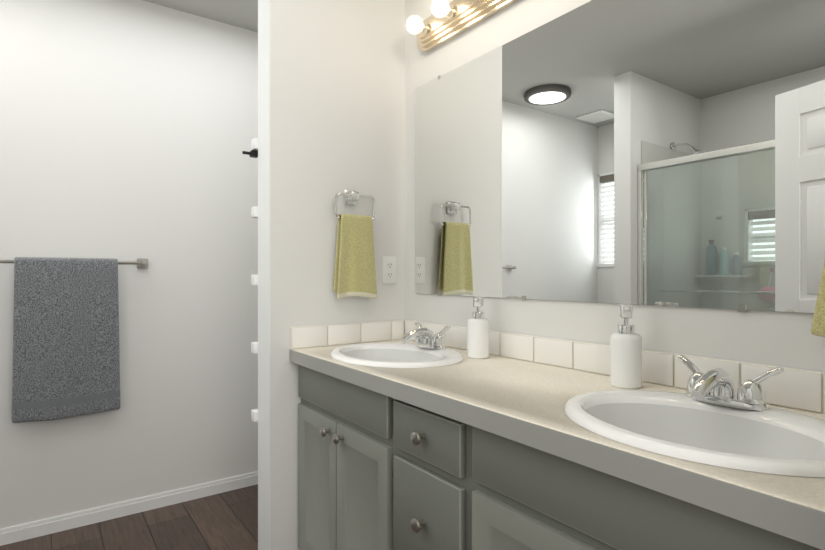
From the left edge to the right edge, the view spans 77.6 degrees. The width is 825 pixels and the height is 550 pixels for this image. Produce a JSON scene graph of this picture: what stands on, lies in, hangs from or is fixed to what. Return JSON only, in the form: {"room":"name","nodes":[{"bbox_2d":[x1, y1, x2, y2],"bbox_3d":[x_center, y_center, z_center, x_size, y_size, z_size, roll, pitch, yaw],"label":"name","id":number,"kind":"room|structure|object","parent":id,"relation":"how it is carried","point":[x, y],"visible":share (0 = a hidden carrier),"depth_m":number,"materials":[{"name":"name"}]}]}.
{"room":"bathroom","nodes":[
{"label":"bathroom","id":0,"kind":"room"},
{"bbox_2d":[0,484,257,549],"bbox_3d":[-0.552,1.180,0.571,3.040,0.060,4.275,0,0,-36],"label":"floor","id":1,"kind":"structure","parent":0,"point":[227,520],"depth_m":2.31,"materials":[{"name":"brown wood"}]},
{"bbox_2d":[289,356,824,549],"bbox_3d":[0.249,0.738,1.390,0.536,0.825,1.719,0,0,-36],"label":"bathroom vanity","id":2,"kind":"object","parent":1,"relation":"on","point":[414,435],"depth_m":1.19,"materials":[{"name":"grey wood"}]},
{"bbox_2d":[289,348,824,535],"bbox_3d":[0.254,0.302,1.391,0.527,0.045,1.723,0,0,-36],"label":"countertop","id":3,"kind":"structure","parent":2,"relation":"on","point":[485,391],"depth_m":1.08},
{"bbox_2d":[305,340,496,371],"bbox_3d":[-0.059,0.346,1.788,0.430,0.162,0.524,0,0,-36],"label":"sink","id":4,"kind":"object","parent":3,"relation":"in","point":[375,355],"depth_m":1.86,"materials":[{"name":"white ceramic"}]},
{"bbox_2d":[397,320,452,347],"bbox_3d":[0.026,0.224,1.867,0.155,0.087,0.206,0,0,-36],"label":"faucet","id":5,"kind":"object","parent":3,"relation":"on","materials":[{"name":"silver metal"}]},
{"bbox_2d":[467,296,488,358],"bbox_3d":[0.223,0.176,1.741,0.074,0.206,0.074,0,0,-36],"label":"soap dispenser","id":6,"kind":"object","parent":3,"relation":"on","point":[477,335],"visible":1,"depth_m":1.71,"materials":[{"name":"white ceramic"}]},
{"bbox_2d":[610,304,641,388],"bbox_3d":[0.537,0.176,1.291,0.074,0.206,0.074,0,0,-36],"label":"soap dispenser","id":7,"kind":"object","parent":3,"relation":"on","point":[625,356],"visible":1,"depth_m":1.26,"materials":[{"name":"white ceramic"}]},
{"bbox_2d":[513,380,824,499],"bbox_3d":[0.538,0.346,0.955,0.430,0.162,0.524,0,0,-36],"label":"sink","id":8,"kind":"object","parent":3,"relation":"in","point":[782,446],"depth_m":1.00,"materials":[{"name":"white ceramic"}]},
{"bbox_2d":[673,353,788,411],"bbox_3d":[0.614,0.224,1.046,0.155,0.087,0.206,0,0,-36],"label":"faucet","id":9,"kind":"object","parent":3,"relation":"on","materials":[{"name":"silver metal"}]},
{"bbox_2d":[0,0,257,528],"bbox_3d":[-1.762,-0.095,2.260,2.800,2.490,0.120,0,0,-36],"label":"wall","id":10,"kind":"structure","parent":0,"point":[128,130],"depth_m":2.50,"materials":[{"name":"white paint"}]},
{"bbox_2d":[0,257,147,422],"bbox_3d":[-1.597,0.275,2.240,0.808,0.710,0.101,0,0,-36],"label":"towel bar","id":11,"kind":"object","parent":10,"relation":"attached to","point":[66,358],"visible":1,"depth_m":2.25,"materials":[{"name":"grey fabric"}]},
{"bbox_2d":[0,471,257,545],"bbox_3d":[-1.723,1.116,2.206,2.800,0.068,0.013,0,0,-36],"label":"baseboard","id":12,"kind":"structure","parent":10,"relation":"attached to","point":[26,531],"depth_m":2.44,"materials":[{"name":"white paint"}]},
{"bbox_2d":[143,0,257,31],"bbox_3d":[-0.552,-1.380,0.571,3.040,0.080,4.275,0,0,-36],"label":"ceiling","id":13,"kind":"structure","parent":0,"point":[241,13],"depth_m":2.59,"materials":[{"name":"grey paint"}]},
{"bbox_2d":[270,0,404,549],"bbox_3d":[-0.314,-0.095,2.122,0.606,2.490,0.120,0,0,-36],"label":"wall","id":14,"kind":"structure","parent":0,"point":[337,96],"depth_m":2.02,"materials":[{"name":"white paint"}]},
{"bbox_2d":[251,138,257,150],"bbox_3d":[-0.370,-0.510,2.182,0.622,0.041,0.040,0,0,-36],"label":"shelf","id":15,"kind":"object","parent":14,"relation":"attached to","point":[254,143],"visible":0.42,"depth_m":1.99,"materials":[{"name":"white paint"}]},
{"bbox_2d":[242,150,257,157],"bbox_3d":[-0.634,-0.475,2.007,0.060,0.024,0.035,0,0,-36],"label":"hook","id":16,"kind":"object","parent":15,"relation":"attached to","point":[252,153],"visible":0.85,"depth_m":2.00,"materials":[{"name":"black plastic"}]},
{"bbox_2d":[251,206,257,217],"bbox_3d":[-0.370,-0.245,2.182,0.622,0.041,0.040,0,0,-36],"label":"shelf","id":17,"kind":"object","parent":14,"relation":"attached to","point":[254,211],"visible":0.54,"depth_m":1.99,"materials":[{"name":"white paint"}]},
{"bbox_2d":[251,275,257,284],"bbox_3d":[-0.370,0.019,2.182,0.622,0.041,0.040,0,0,-36],"label":"shelf","id":18,"kind":"object","parent":14,"relation":"attached to","point":[254,279],"visible":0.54,"depth_m":1.99,"materials":[{"name":"white paint"}]},
{"bbox_2d":[251,342,257,353],"bbox_3d":[-0.370,0.284,2.182,0.622,0.041,0.040,0,0,-36],"label":"shelf","id":19,"kind":"object","parent":14,"relation":"attached to","point":[254,347],"visible":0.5,"depth_m":1.99,"materials":[{"name":"white paint"}]},
{"bbox_2d":[251,409,257,421],"bbox_3d":[-0.370,0.549,2.182,0.622,0.041,0.040,0,0,-36],"label":"shelf","id":20,"kind":"object","parent":14,"relation":"attached to","point":[254,415],"visible":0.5,"depth_m":1.99,"materials":[{"name":"white paint"}]},
{"bbox_2d":[258,0,269,549],"bbox_3d":[-0.562,-0.095,1.944,0.005,2.490,0.122,0,0,-36],"label":"door frame","id":21,"kind":"structure","parent":14,"relation":"attached to","point":[263,274],"depth_m":1.94,"materials":[{"name":"white paint"}]},
{"bbox_2d":[333,190,376,298],"bbox_3d":[-0.233,-0.123,2.064,0.184,0.439,0.063,0,0,-36],"label":"towel ring","id":22,"kind":"object","parent":14,"relation":"attached to","point":[354,273],"visible":1,"depth_m":2.04,"materials":[{"name":"yellow fabric"}]},
{"bbox_2d":[382,256,395,282],"bbox_3d":[-0.098,-0.022,2.195,0.072,0.116,0.008,0,0,-36],"label":"outlet","id":23,"kind":"object","parent":14,"relation":"attached to","point":[388,269],"visible":1,"depth_m":2.19,"materials":[{"name":"white plastic"}]},
{"bbox_2d":[405,0,622,344],"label":"wall","id":24,"kind":"structure","parent":0,"point":[589,322],"depth_m":1.84,"materials":[{"name":"white paint"}]},
{"bbox_2d":[406,0,517,51],"bbox_3d":[0.363,-0.978,1.574,0.139,0.128,1.320,0,0,-36],"label":"vanity light","id":25,"kind":"object","parent":24,"relation":"attached to","point":[445,22],"visible":1,"depth_m":1.90,"materials":[{"name":"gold metal"}]},
{"bbox_2d":[415,0,824,312],"bbox_3d":[0.425,-0.355,1.601,0.008,0.878,1.412,0,0,-36],"label":"wall mirror","id":26,"kind":"object","parent":24,"relation":"attached to","point":[658,152],"visible":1,"depth_m":1.36,"materials":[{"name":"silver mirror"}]},
{"bbox_2d":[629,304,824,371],"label":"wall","id":27,"kind":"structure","parent":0,"point":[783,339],"depth_m":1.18,"materials":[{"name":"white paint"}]},
{"bbox_2d":[811,261,824,336],"bbox_3d":[0.868,-0.116,0.930,0.067,0.472,0.228,0,0,-36],"label":"towel","id":28,"kind":"object","parent":27,"relation":"attached to","point":[818,325],"visible":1,"depth_m":0.99,"materials":[{"name":"yellow fabric"}]}
]}

